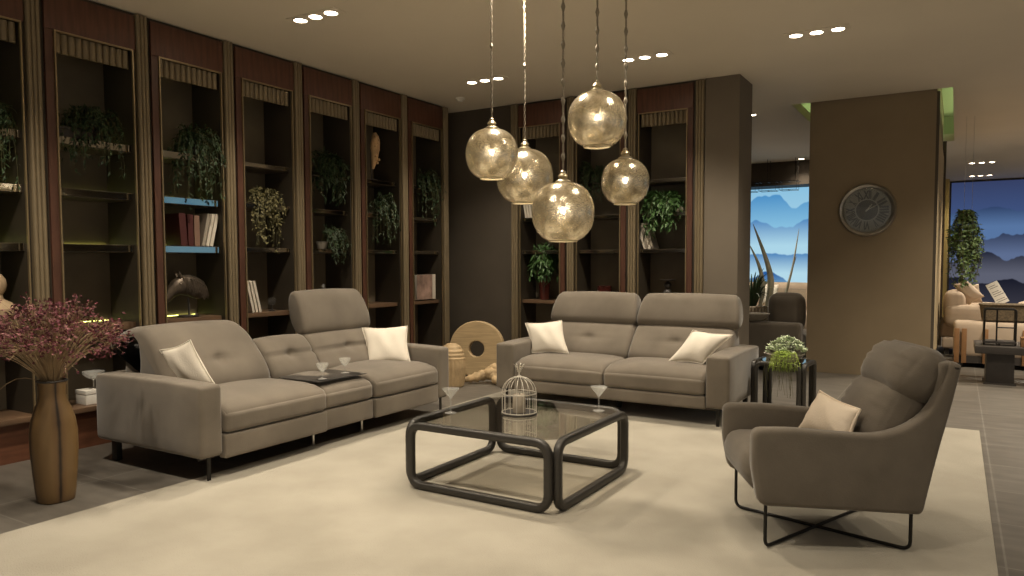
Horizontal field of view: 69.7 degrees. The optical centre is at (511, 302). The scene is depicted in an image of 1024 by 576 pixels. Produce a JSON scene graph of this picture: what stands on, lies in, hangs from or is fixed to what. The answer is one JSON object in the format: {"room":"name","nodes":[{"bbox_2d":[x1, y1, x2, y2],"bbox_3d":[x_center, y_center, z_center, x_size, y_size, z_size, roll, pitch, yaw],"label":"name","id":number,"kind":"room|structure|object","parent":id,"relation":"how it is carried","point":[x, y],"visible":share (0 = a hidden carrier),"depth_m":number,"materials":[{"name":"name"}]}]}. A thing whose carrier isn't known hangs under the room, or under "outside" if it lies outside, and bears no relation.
{"room":"living room","nodes":[
{"label":"living room","id":0,"kind":"room"},
{"bbox_2d":[448,105,510,355],"bbox_3d":[0.648,-0.780,8.975,3.590,3.280,0.520,2,4,31],"label":"wall","id":1,"kind":"structure","parent":0,"point":[479,215],"depth_m":9.33,"materials":[{"name":"paint"}]},
{"bbox_2d":[0,337,1023,575],"bbox_3d":[4.962,0.974,7.584,13.300,0.100,24.000,2,4,31],"label":"floor","id":2,"kind":"structure","parent":0,"point":[997,411],"depth_m":5.06,"materials":[{"name":"grey tile"}]},
{"bbox_2d":[0,0,49,465],"bbox_3d":[-3.612,-0.544,4.905,0.460,3.278,0.790,2,4,31],"label":"bookcase","id":3,"kind":"object","parent":2,"relation":"on","point":[24,262],"visible":0.72,"depth_m":5.07,"materials":[{"name":"brown wood"}]},
{"bbox_2d":[0,274,17,329],"bbox_3d":[-3.518,-0.009,5.010,0.250,0.395,0.248,2,4,31],"label":"bust","id":4,"kind":"object","parent":3,"relation":"on","point":[3,284],"visible":0.59,"depth_m":4.99,"materials":[{"name":"beige stone"}]},
{"bbox_2d":[0,103,19,189],"bbox_3d":[-3.489,-1.034,4.889,0.335,0.706,0.436,-1,3,-7],"label":"trailing plant","id":5,"kind":"object","parent":3,"relation":"on","point":[3,113],"visible":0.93,"depth_m":4.92,"materials":[{"name":"green plant"}]},
{"bbox_2d":[29,378,78,504],"bbox_3d":[-2.623,0.783,4.208,0.230,0.696,0.230,2,4,31],"label":"floor vase","id":6,"kind":"object","parent":2,"relation":"on","point":[53,428],"visible":0.91,"depth_m":4.13,"materials":[{"name":"brown ceramic"}]},
{"bbox_2d":[0,291,133,389],"bbox_3d":[-2.638,0.317,4.173,0.912,0.774,0.903,-2,3,-23],"label":"dried flowers","id":7,"kind":"object","parent":6,"relation":"in","point":[45,361],"visible":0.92,"depth_m":4.09,"materials":[{"name":"plant"}]},
{"bbox_2d":[25,0,155,448],"bbox_3d":[-3.203,-0.582,5.580,0.460,3.278,0.790,2,4,31],"label":"bookcase","id":8,"kind":"object","parent":2,"relation":"on","point":[92,52],"visible":0.63,"depth_m":5.69,"materials":[{"name":"brown wood"}]},
{"bbox_2d":[59,125,88,138],"bbox_3d":[-3.257,-1.240,5.380,0.186,0.072,0.226,2,4,31],"label":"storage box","id":9,"kind":"object","parent":8,"relation":"on","point":[64,129],"visible":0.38,"depth_m":5.31,"materials":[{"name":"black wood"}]},
{"bbox_2d":[75,388,96,404],"bbox_3d":[-3.167,0.698,5.528,0.146,0.105,0.156,2,4,31],"label":"gift box","id":10,"kind":"object","parent":8,"relation":"on","point":[85,396],"visible":0.7,"depth_m":5.46,"materials":[{"name":"white cardboard"}]},
{"bbox_2d":[58,103,127,179],"bbox_3d":[-3.112,-1.205,5.453,0.364,0.556,0.549,2,4,31],"label":"trailing plant","id":11,"kind":"object","parent":8,"relation":"on","point":[89,118],"visible":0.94,"depth_m":5.40,"materials":[{"name":"green plant"}]},
{"bbox_2d":[147,18,238,324],"bbox_3d":[-2.794,-0.620,6.255,0.460,3.278,0.790,2,4,31],"label":"bookcase","id":12,"kind":"object","parent":2,"relation":"on","point":[190,73],"visible":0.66,"depth_m":6.35,"materials":[{"name":"brown wood"}]},
{"bbox_2d":[165,213,187,245],"bbox_3d":[-2.827,-0.616,6.181,0.200,0.273,0.076,2,4,31],"label":"book","id":13,"kind":"object","parent":12,"relation":"on","point":[175,224],"visible":0.89,"depth_m":6.14,"materials":[{"name":"red paper"}]},
{"bbox_2d":[167,271,208,317],"bbox_3d":[-2.783,-0.075,6.223,0.176,0.391,0.415,2,4,31],"label":"head sculpture","id":14,"kind":"object","parent":12,"relation":"on","point":[188,285],"visible":0.89,"depth_m":6.21,"materials":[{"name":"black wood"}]},
{"bbox_2d":[185,214,193,245],"bbox_3d":[-2.791,-0.615,6.242,0.200,0.265,0.050,2,5,31],"label":"book","id":15,"kind":"object","parent":12,"relation":"on","point":[189,217],"visible":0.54,"depth_m":6.18,"materials":[{"name":"red paper"}]},
{"bbox_2d":[193,215,199,245],"bbox_3d":[-2.760,-0.615,6.293,0.200,0.260,0.050,2,4,31],"label":"book","id":16,"kind":"object","parent":12,"relation":"on","point":[196,226],"visible":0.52,"depth_m":6.24,"materials":[{"name":"brown paper"}]},
{"bbox_2d":[167,123,226,209],"bbox_3d":[-2.628,-1.145,6.245,0.341,0.754,0.541,2,4,31],"label":"trailing plant","id":17,"kind":"object","parent":12,"relation":"on","point":[196,144],"visible":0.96,"depth_m":6.17,"materials":[{"name":"green plant"}]},
{"bbox_2d":[193,213,210,245],"bbox_3d":[-2.712,-0.632,6.370,0.200,0.284,0.097,2,4,31],"label":"book","id":18,"kind":"object","parent":12,"relation":"on","point":[204,219],"visible":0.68,"depth_m":6.33,"materials":[{"name":"beige paper"}]},
{"bbox_2d":[203,214,214,246],"bbox_3d":[-2.692,-0.634,6.404,0.200,0.284,0.097,2,4,31],"label":"book","id":19,"kind":"object","parent":12,"relation":"on","point":[210,227],"visible":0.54,"depth_m":6.35,"materials":[{"name":"beige paper"}]},
{"bbox_2d":[207,214,217,246],"bbox_3d":[-2.671,-0.635,6.439,0.200,0.284,0.097,2,4,31],"label":"book","id":20,"kind":"object","parent":12,"relation":"on","point":[216,215],"visible":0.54,"depth_m":6.38,"materials":[{"name":"beige paper"}]},
{"bbox_2d":[232,44,305,338],"bbox_3d":[-2.385,-0.658,6.930,0.460,3.278,0.790,2,4,31],"label":"bookcase","id":21,"kind":"object","parent":2,"relation":"on","point":[268,108],"visible":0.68,"depth_m":7.07,"materials":[{"name":"brown wood"}]},
{"bbox_2d":[248,282,254,312],"bbox_3d":[-2.480,-0.059,6.783,0.200,0.293,0.093,2,4,31],"label":"book","id":22,"kind":"object","parent":21,"relation":"on","point":[251,309],"visible":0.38,"depth_m":6.74,"materials":[{"name":"beige paper"}]},
{"bbox_2d":[248,186,286,252],"bbox_3d":[-2.302,-0.777,6.842,0.302,0.637,0.350,2,4,31],"label":"trailing plant","id":23,"kind":"object","parent":21,"relation":"on","point":[265,196],"visible":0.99,"depth_m":6.80,"materials":[{"name":"green plant"}]},
{"bbox_2d":[96,288,448,480],"bbox_3d":[-1.785,0.474,5.875,1.353,1.127,2.581,2,4,31],"label":"sofa","id":24,"kind":"object","parent":2,"relation":"on","point":[267,391],"visible":0.96,"depth_m":5.26,"materials":[{"name":"beige fabric"}]},
{"bbox_2d":[159,339,214,383],"bbox_3d":[-2.201,0.429,4.984,0.401,0.376,0.139,1,3,14],"label":"throw cushion","id":25,"kind":"object","parent":24,"relation":"on","point":[185,362],"visible":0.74,"depth_m":4.93,"materials":[{"name":"beige fabric"}]},
{"bbox_2d":[110,320,269,383],"bbox_3d":[-2.373,0.402,5.449,0.783,0.526,0.855,2,4,31],"label":"cushion","id":26,"kind":"object","parent":24,"relation":"on","point":[228,353],"depth_m":5.28,"materials":[{"name":"beige fabric"}]},
{"bbox_2d":[218,378,325,432],"bbox_3d":[-1.893,0.681,5.164,0.792,0.223,0.876,2,4,31],"label":"seat cushion","id":27,"kind":"object","parent":24,"relation":"on","point":[247,405],"depth_m":4.98,"materials":[{"name":"beige fabric"}]},
{"bbox_2d":[252,334,320,378],"bbox_3d":[-1.832,0.443,5.925,0.365,0.364,0.505,2,4,31],"label":"cushion","id":28,"kind":"object","parent":24,"relation":"on","point":[285,354],"depth_m":5.84,"materials":[{"name":"beige fabric"}]},
{"bbox_2d":[279,369,366,382],"bbox_3d":[-1.463,0.563,5.706,0.425,0.008,0.510,2,4,31],"label":"tray","id":29,"kind":"object","parent":24,"relation":"on","point":[327,375],"depth_m":5.66,"materials":[{"name":"grey"}]},
{"bbox_2d":[279,371,371,407],"bbox_3d":[-1.554,0.654,5.781,0.792,0.207,0.519,2,4,31],"label":"seat cushion","id":30,"kind":"object","parent":24,"relation":"on","point":[349,389],"depth_m":5.62,"materials":[{"name":"beige fabric"}]},
{"bbox_2d":[300,327,368,369],"bbox_3d":[-1.510,0.408,6.515,0.428,0.367,0.830,2,4,31],"label":"cushion","id":31,"kind":"object","parent":24,"relation":"on","point":[329,345],"depth_m":6.33,"materials":[{"name":"beige fabric"}]},
{"bbox_2d":[330,360,437,396],"bbox_3d":[-1.185,0.616,6.343,0.792,0.219,0.816,2,4,31],"label":"seat cushion","id":32,"kind":"object","parent":24,"relation":"on","point":[387,378],"depth_m":6.15,"materials":[{"name":"beige fabric"}]},
{"bbox_2d":[362,326,409,360],"bbox_3d":[-1.144,0.377,6.584,0.527,0.340,0.239,0,3,12],"label":"throw cushion","id":33,"kind":"object","parent":24,"relation":"on","point":[381,343],"visible":0.83,"depth_m":6.54,"materials":[{"name":"beige fabric"}]},
{"bbox_2d":[302,65,361,295],"bbox_3d":[-1.976,-0.696,7.605,0.460,3.278,0.790,2,4,31],"label":"bookcase","id":34,"kind":"object","parent":2,"relation":"on","point":[330,102],"visible":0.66,"depth_m":7.73,"materials":[{"name":"brown wood"}]},
{"bbox_2d":[311,146,352,206],"bbox_3d":[-1.842,-1.296,7.545,0.337,0.647,0.511,2,4,31],"label":"trailing plant","id":35,"kind":"object","parent":34,"relation":"on","point":[330,164],"visible":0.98,"depth_m":7.45,"materials":[{"name":"green plant"}]},
{"bbox_2d":[316,223,350,263],"bbox_3d":[-1.798,-0.610,7.527,0.358,0.434,0.380,-2,4,-36],"label":"trailing plant","id":36,"kind":"object","parent":34,"relation":"on","point":[333,233],"visible":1,"depth_m":7.49,"materials":[{"name":"green plant"}]},
{"bbox_2d":[359,82,409,342],"bbox_3d":[-1.567,-0.734,8.280,0.460,3.278,0.790,2,4,31],"label":"bookcase","id":37,"kind":"object","parent":2,"relation":"on","point":[385,270],"visible":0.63,"depth_m":8.43,"materials":[{"name":"brown wood"}]},
{"bbox_2d":[370,133,379,179],"bbox_3d":[-1.533,-1.632,8.192,0.139,0.539,0.113,-1,3,-22],"label":"carving","id":38,"kind":"object","parent":37,"relation":"on","point":[375,141],"visible":0.92,"depth_m":8.16,"materials":[{"name":"brown wood"}]},
{"bbox_2d":[367,191,401,247],"bbox_3d":[-1.434,-0.941,8.230,0.317,0.637,0.510,2,4,31],"label":"trailing plant","id":39,"kind":"object","parent":37,"relation":"on","point":[382,205],"visible":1,"depth_m":8.20,"materials":[{"name":"green plant"}]},
{"bbox_2d":[407,96,449,345],"bbox_3d":[-1.159,-0.772,8.954,0.460,3.278,0.790,2,4,31],"label":"bookcase","id":40,"kind":"object","parent":2,"relation":"on","point":[427,123],"visible":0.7,"depth_m":9.12,"materials":[{"name":"brown wood"}]},
{"bbox_2d":[415,274,435,299],"bbox_3d":[-1.053,-0.196,8.921,0.037,0.300,0.361,2,4,31],"label":"picture book","id":41,"kind":"object","parent":40,"relation":"on","point":[425,287],"visible":0.98,"depth_m":8.89,"materials":[{"name":"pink paper"}]},
{"bbox_2d":[417,167,446,225],"bbox_3d":[-0.983,-1.280,8.898,0.446,0.718,0.317,-3,4,-38],"label":"trailing plant","id":42,"kind":"object","parent":40,"relation":"on","point":[425,179],"visible":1,"depth_m":8.85,"materials":[{"name":"green plant"}]},
{"bbox_2d":[444,343,465,387],"bbox_3d":[-0.654,0.677,8.043,0.290,0.480,0.299,-2,3,-23],"label":"ribbed pot","id":43,"kind":"object","parent":2,"relation":"on","point":[456,356],"visible":0.7,"depth_m":7.93,"materials":[{"name":"brown wood"}]},
{"bbox_2d":[450,321,503,374],"bbox_3d":[-0.414,0.545,8.758,0.666,0.670,0.144,0,3,11],"label":"wooden disc","id":44,"kind":"object","parent":2,"relation":"on","point":[483,332],"visible":0.73,"depth_m":8.71,"materials":[{"name":"brown wood"}]},
{"bbox_2d":[465,363,496,384],"bbox_3d":[-0.299,0.785,8.244,0.462,0.224,0.242,1,3,15],"label":"driftwood","id":45,"kind":"object","parent":2,"relation":"on","point":[489,373],"visible":0.72,"depth_m":8.20,"materials":[{"name":"beige wood"}]},
{"bbox_2d":[0,389,997,575],"bbox_3d":[0.205,1.123,4.142,4.245,0.006,6.580,2,4,31],"label":"area rug","id":46,"kind":"object","parent":2,"relation":"on","point":[348,505],"visible":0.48,"depth_m":3.82,"materials":[{"name":"beige carpet"}]},
{"bbox_2d":[405,396,628,512],"bbox_3d":[0.053,0.894,4.590,1.055,0.405,1.045,2,4,31],"label":"coffee table","id":47,"kind":"object","parent":46,"relation":"on","point":[552,461],"visible":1,"depth_m":4.38,"materials":[{"name":"grey metal"}]},
{"bbox_2d":[501,363,536,417],"bbox_3d":[0.045,0.538,4.598,0.229,0.316,0.229,2,4,31],"label":"birdcage","id":48,"kind":"object","parent":47,"relation":"on","point":[529,412],"visible":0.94,"depth_m":4.57,"materials":[{"name":"grey metal"}]},
{"bbox_2d":[513,393,525,412],"bbox_3d":[0.045,0.622,4.602,0.080,0.124,0.080,2,4,31],"label":"pillar candle","id":49,"kind":"object","parent":48,"relation":"in","point":[519,399],"visible":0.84,"depth_m":4.57,"materials":[{"name":"white wax"}]},
{"bbox_2d":[497,291,758,426],"bbox_3d":[1.060,0.442,6.917,2.241,1.060,1.046,2,4,31],"label":"sofa","id":50,"kind":"object","parent":46,"relation":"on","point":[606,345],"visible":0.91,"depth_m":6.78,"materials":[{"name":"beige fabric"}]},
{"bbox_2d":[525,320,568,353],"bbox_3d":[0.343,0.333,7.223,0.544,0.330,0.188,2,4,31],"label":"throw cushion","id":51,"kind":"object","parent":50,"relation":"on","point":[545,337],"visible":1,"depth_m":7.17,"materials":[{"name":"beige fabric"}]},
{"bbox_2d":[515,352,623,385],"bbox_3d":[0.610,0.600,7.063,0.911,0.228,0.812,2,4,31],"label":"seat cushion","id":52,"kind":"object","parent":50,"relation":"on","point":[545,368],"depth_m":6.77,"materials":[{"name":"beige fabric"}]},
{"bbox_2d":[562,321,637,358],"bbox_3d":[0.790,0.371,7.348,0.923,0.376,0.432,2,4,31],"label":"cushion","id":53,"kind":"object","parent":50,"relation":"on","point":[613,338],"depth_m":7.17,"materials":[{"name":"beige fabric"}]},
{"bbox_2d":[604,357,705,394],"bbox_3d":[1.392,0.623,6.590,0.910,0.228,0.812,2,4,31],"label":"seat cushion","id":54,"kind":"object","parent":50,"relation":"on","point":[633,375],"depth_m":6.29,"materials":[{"name":"beige fabric"}]},
{"bbox_2d":[628,325,738,357],"bbox_3d":[1.595,0.394,6.861,0.955,0.376,0.432,2,4,31],"label":"cushion","id":55,"kind":"object","parent":50,"relation":"on","point":[652,341],"depth_m":6.83,"materials":[{"name":"beige fabric"}]},
{"bbox_2d":[669,330,732,363],"bbox_3d":[1.646,0.387,6.439,0.540,0.284,0.189,2,4,31],"label":"throw cushion","id":56,"kind":"object","parent":50,"relation":"on","point":[698,346],"visible":0.98,"depth_m":6.39,"materials":[{"name":"beige fabric"}]},
{"bbox_2d":[750,356,816,406],"bbox_3d":[2.380,0.744,6.442,0.460,0.500,0.460,2,4,35],"label":"side table","id":57,"kind":"object","parent":46,"relation":"on","point":[761,361],"visible":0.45,"depth_m":6.40,"materials":[{"name":"grey metal"}]},
{"bbox_2d":[763,335,807,397],"bbox_3d":[2.371,0.534,6.384,0.367,0.509,0.480,2,4,31],"label":"succulent arrangement","id":58,"kind":"object","parent":57,"relation":"on","point":[780,353],"visible":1,"depth_m":6.29,"materials":[{"name":"plant"}]},
{"bbox_2d":[764,351,804,361],"bbox_3d":[2.373,0.468,6.408,0.340,0.066,0.340,2,4,31],"label":"bowl","id":59,"kind":"object","parent":58,"relation":"on","point":[778,354],"depth_m":6.28,"materials":[{"name":"glass"}]},
{"bbox_2d":[722,340,960,549],"bbox_3d":[1.594,0.666,3.695,0.964,0.946,0.687,0,3,4],"label":"armchair","id":60,"kind":"object","parent":46,"relation":"on","point":[904,391],"visible":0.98,"depth_m":3.38,"materials":[{"name":"grey fabric"}]},
{"bbox_2d":[724,429,753,488],"bbox_3d":[1.494,0.793,3.709,0.764,0.247,0.516,0,3,4],"label":"seat cushion","id":61,"kind":"object","parent":60,"relation":"on","point":[736,441],"depth_m":3.67,"materials":[{"name":"grey fabric"}]},
{"bbox_2d":[799,390,861,431],"bbox_3d":[1.588,0.566,3.660,0.143,0.210,0.370,-1,3,-17],"label":"throw cushion","id":62,"kind":"object","parent":60,"relation":"on","point":[825,412],"visible":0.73,"depth_m":3.60,"materials":[{"name":"fabric"}]},
{"bbox_2d":[841,375,925,431],"bbox_3d":[1.833,0.555,3.672,0.318,0.366,0.528,0,3,4],"label":"cushion","id":63,"kind":"object","parent":60,"relation":"on","point":[885,404],"depth_m":3.47,"materials":[{"name":"grey fabric"}]},
{"bbox_2d":[511,98,566,339],"bbox_3d":[0.408,-0.780,9.004,0.763,3.278,0.460,2,4,31],"label":"bookcase","id":64,"kind":"object","parent":2,"relation":"on","point":[543,125],"visible":0.48,"depth_m":9.01,"materials":[{"name":"brown wood"}]},
{"bbox_2d":[526,242,558,299],"bbox_3d":[0.380,-0.399,8.990,0.418,0.716,0.373,2,4,31],"label":"potted fern","id":65,"kind":"object","parent":64,"relation":"on","point":[541,264],"visible":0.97,"depth_m":8.95,"materials":[{"name":"green plant"}]},
{"bbox_2d":[538,276,549,299],"bbox_3d":[0.401,-0.188,9.029,0.159,0.290,0.159,2,4,31],"label":"pot","id":66,"kind":"object","parent":65,"relation":"on","point":[544,286],"depth_m":8.97,"materials":[{"name":"ceramic"}]},
{"bbox_2d":[567,90,636,292],"bbox_3d":[1.060,-0.761,8.609,0.763,3.278,0.460,2,4,31],"label":"bookcase","id":67,"kind":"object","parent":2,"relation":"on","point":[599,258],"visible":0.22,"depth_m":8.72,"materials":[{"name":"brown wood"}]},
{"bbox_2d":[579,161,604,202],"bbox_3d":[0.949,-1.409,8.553,0.457,0.522,0.292,2,4,31],"label":"trailing plant","id":68,"kind":"object","parent":67,"relation":"on","point":[589,170],"visible":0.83,"depth_m":8.53,"materials":[{"name":"green plant"}]},
{"bbox_2d":[627,79,705,324],"bbox_3d":[1.756,-0.740,8.188,0.864,3.278,0.460,2,4,31],"label":"bookcase","id":69,"kind":"object","parent":2,"relation":"on","point":[666,123],"visible":0.69,"depth_m":8.14,"materials":[{"name":"brown wood"}]},
{"bbox_2d":[644,223,658,248],"bbox_3d":[1.578,-0.755,8.290,0.106,0.295,0.190,2,4,31],"label":"book","id":70,"kind":"object","parent":69,"relation":"on","point":[654,244],"visible":0.73,"depth_m":8.25,"materials":[{"name":"beige paper"}]},
{"bbox_2d":[639,190,685,240],"bbox_3d":[1.653,-0.985,8.117,0.599,0.612,0.401,2,4,31],"label":"trailing plant","id":71,"kind":"object","parent":69,"relation":"on","point":[662,205],"visible":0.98,"depth_m":8.04,"materials":[{"name":"green plant"}]},
{"bbox_2d":[749,224,798,320],"bbox_3d":[3.784,-0.253,11.347,0.740,1.950,0.926,-2,4,-33],"label":"plant","id":72,"kind":"object","parent":2,"relation":"on","point":[757,286],"visible":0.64,"depth_m":11.30,"materials":[{"name":"green plant"}]},
{"bbox_2d":[749,292,805,371],"bbox_3d":[3.103,0.322,9.832,1.620,0.970,1.140,2,4,31],"label":"sofa","id":73,"kind":"object","parent":2,"relation":"on","point":[787,310],"visible":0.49,"depth_m":9.19,"materials":[{"name":"grey fabric"}]},
{"bbox_2d":[749,312,769,320],"bbox_3d":[3.063,0.176,9.333,0.410,0.092,0.410,2,4,31],"label":"shallow bowl","id":74,"kind":"object","parent":73,"relation":"on","point":[753,316],"visible":0.66,"depth_m":9.19,"materials":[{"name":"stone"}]},
{"bbox_2d":[750,187,808,282],"bbox_3d":[5.255,-1.126,15.800,3.000,3.200,0.056,2,4,31],"label":"mural","id":75,"kind":"object","parent":2,"relation":"on","point":[777,217],"visible":0.14,"depth_m":15.50,"materials":[{"name":"blue"}]},
{"bbox_2d":[757,282,806,328],"bbox_3d":[4.562,0.126,13.166,2.440,0.990,1.055,2,4,31],"label":"sofa","id":76,"kind":"object","parent":2,"relation":"on","point":[801,288],"visible":0.02,"depth_m":13.12,"materials":[{"name":"fabric"}]},
{"bbox_2d":[939,289,991,353],"bbox_3d":[6.898,0.268,10.966,0.890,0.930,1.210,2,4,31],"label":"armchair","id":77,"kind":"object","parent":2,"relation":"on","point":[955,307],"visible":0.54,"depth_m":10.65,"materials":[{"name":"fabric"}]},
{"bbox_2d":[954,281,984,304],"bbox_3d":[6.712,-0.148,10.798,0.372,0.380,0.188,0,3,3],"label":"throw cushion","id":78,"kind":"object","parent":77,"relation":"on","point":[971,293],"visible":0.75,"depth_m":10.72,"materials":[{"name":"beige fabric"}]},
{"bbox_2d":[953,320,1023,366],"bbox_3d":[6.924,0.524,9.299,2.300,0.600,1.095,2,4,31],"label":"sofa","id":79,"kind":"object","parent":2,"relation":"on","point":[965,332],"visible":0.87,"depth_m":9.34,"materials":[{"name":"fabric"}]},
{"bbox_2d":[979,303,1023,321],"bbox_3d":[6.242,0.116,9.253,0.627,0.216,0.272,2,4,31],"label":"woven basket","id":80,"kind":"object","parent":79,"relation":"on","point":[1003,315],"visible":0.89,"depth_m":9.18,"materials":[{"name":"wicker"}]},
{"bbox_2d":[974,340,1023,385],"bbox_3d":[5.667,0.677,8.164,0.910,0.425,0.750,2,4,31],"label":"pedestal table","id":81,"kind":"object","parent":2,"relation":"on","point":[999,359],"visible":0.98,"depth_m":8.03,"materials":[{"name":"black wood"}]},
{"bbox_2d":[982,307,1017,345],"bbox_3d":[5.408,0.258,8.151,0.310,0.408,0.200,2,4,31],"label":"frame","id":82,"kind":"object","parent":81,"relation":"on","point":[1014,341],"visible":1,"depth_m":8.09,"materials":[{"name":"black metal"}]},
{"bbox_2d":[982,339,1016,343],"bbox_3d":[5.409,0.428,8.160,0.310,0.028,0.200,2,4,31],"label":"tray","id":83,"kind":"object","parent":82,"relation":"on","point":[1014,341],"depth_m":8.10,"materials":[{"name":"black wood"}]},
{"bbox_2d":[89,0,1023,180],"bbox_3d":[4.951,-2.411,7.400,13.300,0.120,24.000,2,4,31],"label":"ceiling","id":84,"kind":"structure","parent":0,"point":[423,50],"depth_m":6.58,"materials":[{"name":"paint"}]},
{"bbox_2d":[286,7,345,23],"bbox_3d":[-1.529,-2.230,5.717,0.510,0.016,0.140,2,4,31],"label":"recessed light","id":85,"kind":"object","parent":84,"relation":"in","point":[332,11],"visible":1,"depth_m":5.69,"materials":[{"name":"paint"}]},
{"bbox_2d":[461,75,507,83],"bbox_3d":[-0.285,-2.344,7.731,0.510,0.016,0.140,2,4,31],"label":"recessed light","id":86,"kind":"object","parent":84,"relation":"in","point":[499,77],"visible":1,"depth_m":7.71,"materials":[{"name":"paint"}]},
{"bbox_2d":[466,0,517,180],"bbox_3d":[-0.130,-1.489,4.671,0.334,1.394,0.334,-1,3,-11],"label":"pendant lamp","id":87,"kind":"object","parent":84,"relation":"hanging from","point":[491,151],"visible":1,"depth_m":4.58,"materials":[{"name":"gold glass"}]},
{"bbox_2d":[497,0,552,204],"bbox_3d":[0.086,-1.439,4.965,0.385,1.526,0.385,2,4,31],"label":"pendant lamp","id":88,"kind":"object","parent":84,"relation":"hanging from","point":[533,170],"visible":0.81,"depth_m":4.85,"materials":[{"name":"gold glass"}]},
{"bbox_2d":[532,0,593,241],"bbox_3d":[0.296,-1.262,4.261,0.366,1.809,0.366,2,4,31],"label":"pendant lamp","id":89,"kind":"object","parent":84,"relation":"hanging from","point":[562,209],"visible":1,"depth_m":4.17,"materials":[{"name":"gold glass"}]},
{"bbox_2d":[568,0,625,148],"bbox_3d":[0.520,-1.568,4.478,0.356,1.226,0.356,2,4,31],"label":"pendant lamp","id":90,"kind":"object","parent":84,"relation":"hanging from","point":[597,116],"visible":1,"depth_m":4.38,"materials":[{"name":"gold glass"}]},
{"bbox_2d":[601,0,648,204],"bbox_3d":[0.706,-1.401,4.562,0.298,1.571,0.298,0,3,6],"label":"pendant lamp","id":91,"kind":"object","parent":84,"relation":"hanging from","point":[625,180],"visible":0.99,"depth_m":4.50,"materials":[{"name":"gold glass"}]},
{"bbox_2d":[617,50,672,61],"bbox_3d":[1.243,-2.302,6.878,0.510,0.016,0.140,2,4,31],"label":"recessed light","id":92,"kind":"object","parent":84,"relation":"in","point":[662,53],"visible":0.98,"depth_m":6.84,"materials":[{"name":"paint"}]},
{"bbox_2d":[751,157,800,192],"bbox_3d":[4.873,-2.413,13.943,1.120,0.585,0.253,2,4,31],"label":"wire rack","id":93,"kind":"object","parent":84,"relation":"hanging from","point":[795,180],"visible":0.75,"depth_m":13.83,"materials":[{"name":"black metal"}]},
{"bbox_2d":[751,160,809,189],"bbox_3d":[4.653,-2.529,14.831,4.300,0.450,0.600,2,4,31],"label":"soffit beam","id":94,"kind":"structure","parent":84,"relation":"attached to","point":[780,171],"depth_m":14.19,"materials":[{"name":"brown wood"}]},
{"bbox_2d":[783,24,850,38],"bbox_3d":[2.549,-2.267,6.148,0.510,0.016,0.140,2,4,31],"label":"recessed light","id":95,"kind":"object","parent":84,"relation":"in","point":[837,28],"visible":1,"depth_m":6.13,"materials":[{"name":"paint"}]},
{"bbox_2d":[945,121,984,288],"bbox_3d":[6.075,-1.340,9.824,0.477,2.290,0.549,2,4,31],"label":"hanging plant","id":96,"kind":"object","parent":84,"relation":"hanging from","point":[966,249],"visible":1,"depth_m":9.78,"materials":[{"name":"green plant"}]},
{"bbox_2d":[703,74,751,344],"bbox_3d":[2.331,-0.730,7.947,0.355,3.280,0.540,2,4,31],"label":"pillar","id":97,"kind":"structure","parent":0,"point":[728,99],"depth_m":7.71,"materials":[{"name":"beige paint"}]},
{"bbox_2d":[806,88,943,374],"bbox_3d":[5.259,-1.083,10.407,1.335,3.700,4.070,2,4,31],"label":"wall column","id":98,"kind":"structure","parent":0,"point":[863,292],"depth_m":8.67,"materials":[{"name":"paint"}]},
{"bbox_2d":[838,183,896,236],"bbox_3d":[4.177,-1.094,8.648,0.624,0.624,0.055,2,4,31],"label":"wall clock","id":99,"kind":"object","parent":98,"relation":"attached to","point":[868,209],"visible":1,"depth_m":8.65,"materials":[{"name":"silver metal"}]},
{"bbox_2d":[930,91,946,349],"bbox_3d":[5.858,-0.847,10.070,0.050,3.260,4.090,2,4,31],"label":"trim","id":100,"kind":"structure","parent":98,"relation":"attached to","point":[938,92],"depth_m":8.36,"materials":[{"name":"paint"}]},
{"bbox_2d":[801,87,953,133],"bbox_3d":[5.304,-2.809,10.459,2.240,0.340,4.510,2,4,31],"label":"cove","id":101,"kind":"object","parent":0,"point":[947,93],"visible":0.01,"depth_m":11.29,"materials":[{"name":"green paint"}]},
{"bbox_2d":[947,178,1016,280],"bbox_3d":[11.038,-1.279,17.530,13.300,3.280,0.100,2,4,31],"label":"wall","id":102,"kind":"structure","parent":0,"point":[1005,178],"depth_m":17.62,"materials":[{"name":"paint"}]},
{"bbox_2d":[942,179,949,316],"bbox_3d":[10.318,-1.278,17.556,0.160,3.280,0.600,2,4,31],"label":"trim","id":103,"kind":"structure","parent":102,"relation":"attached to","point":[947,191],"depth_m":17.27,"materials":[{"name":"brown paint"}]},
{"bbox_2d":[947,178,1023,302],"bbox_3d":[12.494,-1.230,16.547,4.590,3.240,0.056,2,4,31],"label":"mural","id":104,"kind":"object","parent":102,"relation":"attached to","point":[999,203],"visible":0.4,"depth_m":17.18,"materials":[{"name":"blue"}]},
{"bbox_2d":[985,281,1008,302],"bbox_3d":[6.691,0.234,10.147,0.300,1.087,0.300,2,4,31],"label":"book","id":105,"kind":"object","parent":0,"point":[994,288],"visible":0.49,"depth_m":10.11,"materials":[{"name":"beige paper"}]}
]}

